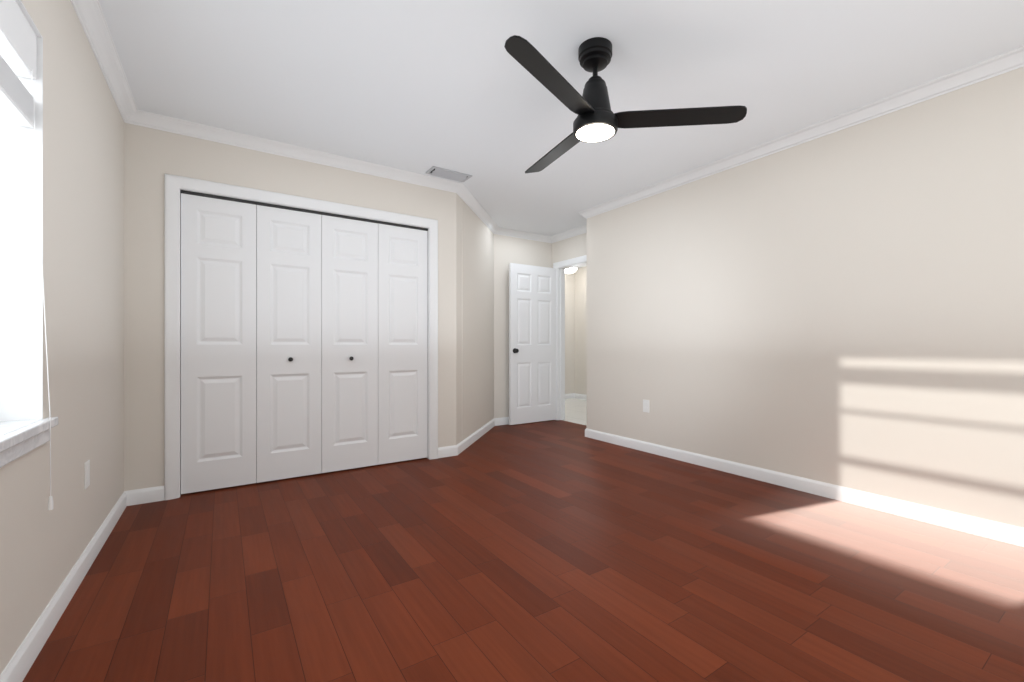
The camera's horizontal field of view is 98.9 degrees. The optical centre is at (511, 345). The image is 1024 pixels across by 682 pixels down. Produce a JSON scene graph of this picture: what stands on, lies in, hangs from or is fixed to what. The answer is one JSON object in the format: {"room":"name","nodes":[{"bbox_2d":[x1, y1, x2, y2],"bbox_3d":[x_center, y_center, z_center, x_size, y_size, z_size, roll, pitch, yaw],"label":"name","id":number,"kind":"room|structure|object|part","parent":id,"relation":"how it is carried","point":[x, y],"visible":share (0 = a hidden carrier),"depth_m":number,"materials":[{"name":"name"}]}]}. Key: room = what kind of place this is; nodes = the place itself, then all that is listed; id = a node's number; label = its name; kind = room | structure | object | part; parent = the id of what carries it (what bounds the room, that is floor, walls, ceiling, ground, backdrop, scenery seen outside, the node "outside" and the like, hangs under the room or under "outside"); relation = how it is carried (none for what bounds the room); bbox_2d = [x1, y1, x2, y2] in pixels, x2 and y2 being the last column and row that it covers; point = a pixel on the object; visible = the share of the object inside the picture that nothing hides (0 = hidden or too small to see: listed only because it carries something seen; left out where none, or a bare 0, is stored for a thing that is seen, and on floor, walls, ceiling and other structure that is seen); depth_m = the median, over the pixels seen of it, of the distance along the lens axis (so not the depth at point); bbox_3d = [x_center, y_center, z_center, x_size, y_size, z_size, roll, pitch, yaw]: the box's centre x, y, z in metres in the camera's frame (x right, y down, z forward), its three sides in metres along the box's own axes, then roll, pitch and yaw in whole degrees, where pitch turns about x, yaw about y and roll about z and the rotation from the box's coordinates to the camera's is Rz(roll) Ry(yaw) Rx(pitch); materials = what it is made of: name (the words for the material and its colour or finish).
{"room":"empty bedroom","nodes":[
{"label":"empty bedroom","id":0,"kind":"room"},
{"bbox_2d":[0,0,123,674],"bbox_3d":[-1.325,-0.230,0.897,0.200,2.460,4.500,0,0,-34],"label":"wall","id":1,"kind":"structure","parent":0,"point":[42,547],"depth_m":1.78,"materials":[{"name":"beige paint"}]},
{"bbox_2d":[0,0,57,467],"bbox_3d":[-1.331,-0.360,0.996,0.160,1.380,1.200,0,0,-34],"label":"window","id":2,"kind":"structure","parent":1,"relation":"in","point":[21,339],"depth_m":1.46,"materials":[{"name":"white glass"}]},
{"bbox_2d":[0,0,52,509],"bbox_3d":[-1.301,-0.250,1.016,0.111,1.594,1.106,0,0,-34],"label":"window blind","id":3,"kind":"object","parent":2,"relation":"attached to","point":[18,46],"visible":1,"depth_m":1.37,"materials":[{"name":"white"}]},
{"bbox_3d":[-1.549,-0.176,1.445,0.051,1.447,0.013,0,0,-33],"label":"cord","id":4,"kind":"part","parent":3,"relation":"part of","materials":[{"name":"white plastic"}]},
{"bbox_2d":[0,490,131,681],"bbox_3d":[-1.236,0.954,0.957,0.014,0.092,4.260,0,0,-34],"label":"baseboard","id":5,"kind":"structure","parent":1,"relation":"attached to","point":[20,664],"depth_m":1.60,"materials":[{"name":"white paint"}]},
{"bbox_2d":[84,460,89,488],"bbox_3d":[-1.912,0.580,1.972,0.007,0.116,0.072,0,0,-34],"label":"electrical outlet","id":6,"kind":"object","parent":1,"relation":"attached to","point":[86,474],"visible":1,"depth_m":1.95,"materials":[{"name":"white plastic"}]},
{"bbox_2d":[70,0,141,124],"bbox_3d":[-1.211,-1.425,0.973,0.074,0.070,4.260,0,0,-34],"label":"crown molding","id":7,"kind":"structure","parent":1,"relation":"attached to","point":[91,18],"depth_m":2.15,"materials":[{"name":"white paint"}]},
{"bbox_2d":[124,123,455,490],"bbox_3d":[-1.579,-0.230,3.356,2.490,2.460,0.120,0,0,-34],"label":"wall","id":8,"kind":"structure","parent":0,"point":[152,156],"depth_m":2.84,"materials":[{"name":"beige paint"}]},
{"bbox_2d":[181,193,255,493],"bbox_3d":[-2.028,-0.012,3.041,0.433,2.000,0.035,0,0,-34],"label":"closet door","id":9,"kind":"structure","parent":8,"relation":"in","point":[218,343],"depth_m":3.02,"materials":[{"name":"white paint"}]},
{"bbox_2d":[256,205,320,482],"bbox_3d":[-1.665,-0.012,3.282,0.433,2.000,0.035,0,0,-34],"label":"closet door","id":10,"kind":"structure","parent":8,"relation":"in","point":[288,325],"depth_m":3.26,"materials":[{"name":"white paint"}]},
{"bbox_2d":[164,173,437,499],"bbox_3d":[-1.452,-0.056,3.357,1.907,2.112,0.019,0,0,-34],"label":"trim","id":11,"kind":"structure","parent":8,"relation":"attached to","point":[173,184],"depth_m":2.87,"materials":[{"name":"white paint"}]},
{"bbox_2d":[180,190,427,230],"bbox_3d":[-1.480,-1.023,3.398,1.745,0.017,0.040,0,0,-34],"label":"track rail","id":12,"kind":"object","parent":8,"relation":"attached to","point":[284,207],"visible":0.86,"depth_m":3.28,"materials":[{"name":"grey metal"}]},
{"bbox_2d":[138,111,549,242],"bbox_3d":[-0.880,-1.425,4.338,4.160,0.070,1.134,0,0,-34],"label":"crown molding","id":13,"kind":"structure","parent":8,"relation":"attached to","point":[150,120],"depth_m":3.33,"materials":[{"name":"white paint"}]},
{"bbox_2d":[321,215,377,472],"bbox_3d":[-1.301,-0.012,3.523,0.433,2.000,0.035,0,0,-34],"label":"closet door","id":14,"kind":"structure","parent":8,"relation":"in","point":[349,329],"depth_m":3.50,"materials":[{"name":"white paint"}]},
{"bbox_2d":[378,223,426,464],"bbox_3d":[-0.937,-0.012,3.763,0.433,2.000,0.035,0,0,-34],"label":"closet door","id":15,"kind":"structure","parent":8,"relation":"in","point":[402,343],"depth_m":3.74,"materials":[{"name":"white paint"}]},
{"bbox_2d":[438,417,508,457],"bbox_3d":[-0.057,0.954,4.919,2.145,0.092,1.074,0,0,-34],"label":"baseboard","id":16,"kind":"structure","parent":8,"relation":"attached to","point":[457,449],"depth_m":4.36,"materials":[{"name":"white paint"}]},
{"bbox_2d":[456,193,493,444],"bbox_3d":[-0.426,-0.230,4.733,0.120,2.460,1.485,0,0,11],"label":"wall","id":17,"kind":"structure","parent":0,"point":[474,322],"depth_m":4.55,"materials":[{"name":"beige paint"}]},
{"bbox_2d":[22,420,1023,681],"bbox_3d":[-0.058,1.030,2.792,4.605,0.060,6.620,0,0,-34],"label":"floor","id":18,"kind":"structure","parent":0,"point":[554,550],"depth_m":1.84,"materials":[{"name":"brown wood"}]},
{"bbox_2d":[494,234,551,417],"bbox_3d":[0.149,-0.230,5.771,1.100,2.460,0.120,0,0,-34],"label":"wall","id":19,"kind":"structure","parent":0,"point":[508,250],"depth_m":5.54,"materials":[{"name":"beige paint"}]},
{"bbox_2d":[99,0,1023,267],"bbox_3d":[0.563,-1.510,3.760,6.710,0.100,7.550,0,0,-34],"label":"ceiling","id":20,"kind":"structure","parent":0,"point":[423,87],"depth_m":2.33,"materials":[{"name":"white paint"}]},
{"bbox_2d":[426,166,471,181],"bbox_3d":[-0.534,-1.447,3.724,0.360,0.026,0.160,0,0,-34],"label":"ceiling vent","id":21,"kind":"object","parent":20,"relation":"in","point":[447,174],"visible":0.98,"depth_m":3.70,"materials":[{"name":"silver metal"}]},
{"bbox_2d":[565,267,576,273],"bbox_3d":[1.010,-1.371,7.804,0.304,0.178,0.304,0,0,-34],"label":"hall ceiling light","id":22,"kind":"object","parent":20,"relation":"attached to","point":[570,270],"visible":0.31,"depth_m":7.71,"materials":[{"name":"white glass"}]},
{"bbox_2d":[504,35,746,172],"bbox_3d":[0.305,-1.247,2.228,1.238,0.426,1.177,0,0,-34],"label":"ceiling fan","id":23,"kind":"object","parent":20,"relation":"hanging from","point":[597,119],"visible":1,"depth_m":2.09,"materials":[{"name":"black metal"}]},
{"bbox_3d":[0.184,-1.101,1.835,0.604,0.031,0.300,0,0,-33],"label":"blade","id":24,"kind":"part","parent":23,"relation":"part of","materials":[{"name":"black"}]},
{"bbox_3d":[0.248,-1.101,2.515,0.189,0.031,0.635,0,0,-33],"label":"blade","id":25,"kind":"part","parent":23,"relation":"part of","materials":[{"name":"black"}]},
{"bbox_2d":[576,122,614,142],"bbox_3d":[0.409,-1.041,2.154,0.187,0.014,0.187,0,0,-33],"label":"diffuser","id":26,"kind":"object","parent":23,"relation":"attached to","point":[588,132],"depth_m":2.12,"materials":[{"name":"white glass"}]},
{"bbox_3d":[0.799,-1.101,2.117,0.535,0.031,0.447,0,0,-33],"label":"blade","id":27,"kind":"part","parent":23,"relation":"part of","materials":[{"name":"black"}]},
{"bbox_2d":[552,233,586,267],"bbox_3d":[0.867,-0.230,5.575,0.120,2.460,1.240,0,0,-34],"label":"wall","id":28,"kind":"structure","parent":0,"point":[570,248],"depth_m":5.65,"materials":[{"name":"beige paint"}]},
{"bbox_2d":[509,263,556,424],"bbox_3d":[0.281,-0.020,5.669,0.745,2.020,0.035,0,0,-34],"label":"bedroom door","id":29,"kind":"structure","parent":28,"relation":"in","point":[533,341],"depth_m":5.64,"materials":[{"name":"white paint"}]},
{"bbox_2d":[550,225,586,242],"bbox_3d":[0.847,-1.425,5.429,0.074,0.070,1.020,0,0,-34],"label":"crown molding","id":30,"kind":"structure","parent":28,"relation":"attached to","point":[583,229],"depth_m":5.61,"materials":[{"name":"white paint"}]},
{"bbox_2d":[553,255,586,419],"bbox_3d":[0.854,-0.056,5.578,0.139,2.112,0.884,0,0,-34],"label":"door frame","id":31,"kind":"structure","parent":28,"relation":"attached to","point":[561,343],"depth_m":5.87,"materials":[{"name":"white paint"}]},
{"bbox_2d":[565,273,573,393],"bbox_3d":[0.371,-0.230,7.873,1.830,2.460,0.120,0,0,-34],"label":"wall","id":32,"kind":"structure","parent":0,"point":[569,278],"depth_m":8.27,"materials":[{"name":"beige paint"}]},
{"bbox_2d":[565,393,573,398],"bbox_3d":[0.458,0.954,7.850,1.710,0.092,0.014,0,0,-34],"label":"baseboard","id":33,"kind":"structure","parent":32,"relation":"attached to","point":[567,396],"depth_m":8.26,"materials":[{"name":"white paint"}]},
{"bbox_2d":[564,398,586,425],"bbox_3d":[1.387,1.030,6.686,2.105,0.060,3.580,0,0,-34],"label":"floor","id":34,"kind":"structure","parent":0,"point":[575,410],"depth_m":6.63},
{"bbox_2d":[574,266,586,394],"bbox_3d":[2.065,-0.230,7.135,0.120,2.460,3.220,0,0,-34],"label":"wall","id":35,"kind":"structure","parent":0,"point":[576,331],"depth_m":8.21,"materials":[{"name":"beige paint"}]},
{"bbox_2d":[574,393,586,399],"bbox_3d":[2.009,0.954,7.098,0.014,0.092,2.980,0,0,-34],"label":"baseboard","id":36,"kind":"structure","parent":35,"relation":"attached to","point":[576,395],"depth_m":8.19,"materials":[{"name":"white paint"}]},
{"bbox_2d":[587,67,1023,527],"bbox_3d":[2.231,-0.230,3.143,0.530,2.460,4.320,0,0,-34],"label":"wall","id":37,"kind":"structure","parent":0,"point":[844,308],"depth_m":2.81,"materials":[{"name":"beige paint"}]},
{"bbox_2d":[643,400,648,412],"bbox_3d":[1.261,0.570,4.121,0.007,0.116,0.072,0,0,-34],"label":"electrical outlet","id":38,"kind":"object","parent":37,"relation":"attached to","point":[645,405],"visible":1,"depth_m":4.11,"materials":[{"name":"white plastic"}]},
{"bbox_2d":[578,46,1023,218],"bbox_3d":[1.925,-1.425,3.058,0.074,0.070,4.274,0,0,-34],"label":"crown molding","id":39,"kind":"structure","parent":37,"relation":"attached to","point":[1011,60],"depth_m":2.78,"materials":[{"name":"white paint"}]},
{"bbox_2d":[585,428,1023,546],"bbox_3d":[1.967,0.954,3.049,0.014,0.092,4.214,0,0,-34],"label":"baseboard","id":40,"kind":"structure","parent":37,"relation":"attached to","point":[999,531],"depth_m":2.80,"materials":[{"name":"white paint"}]}
]}

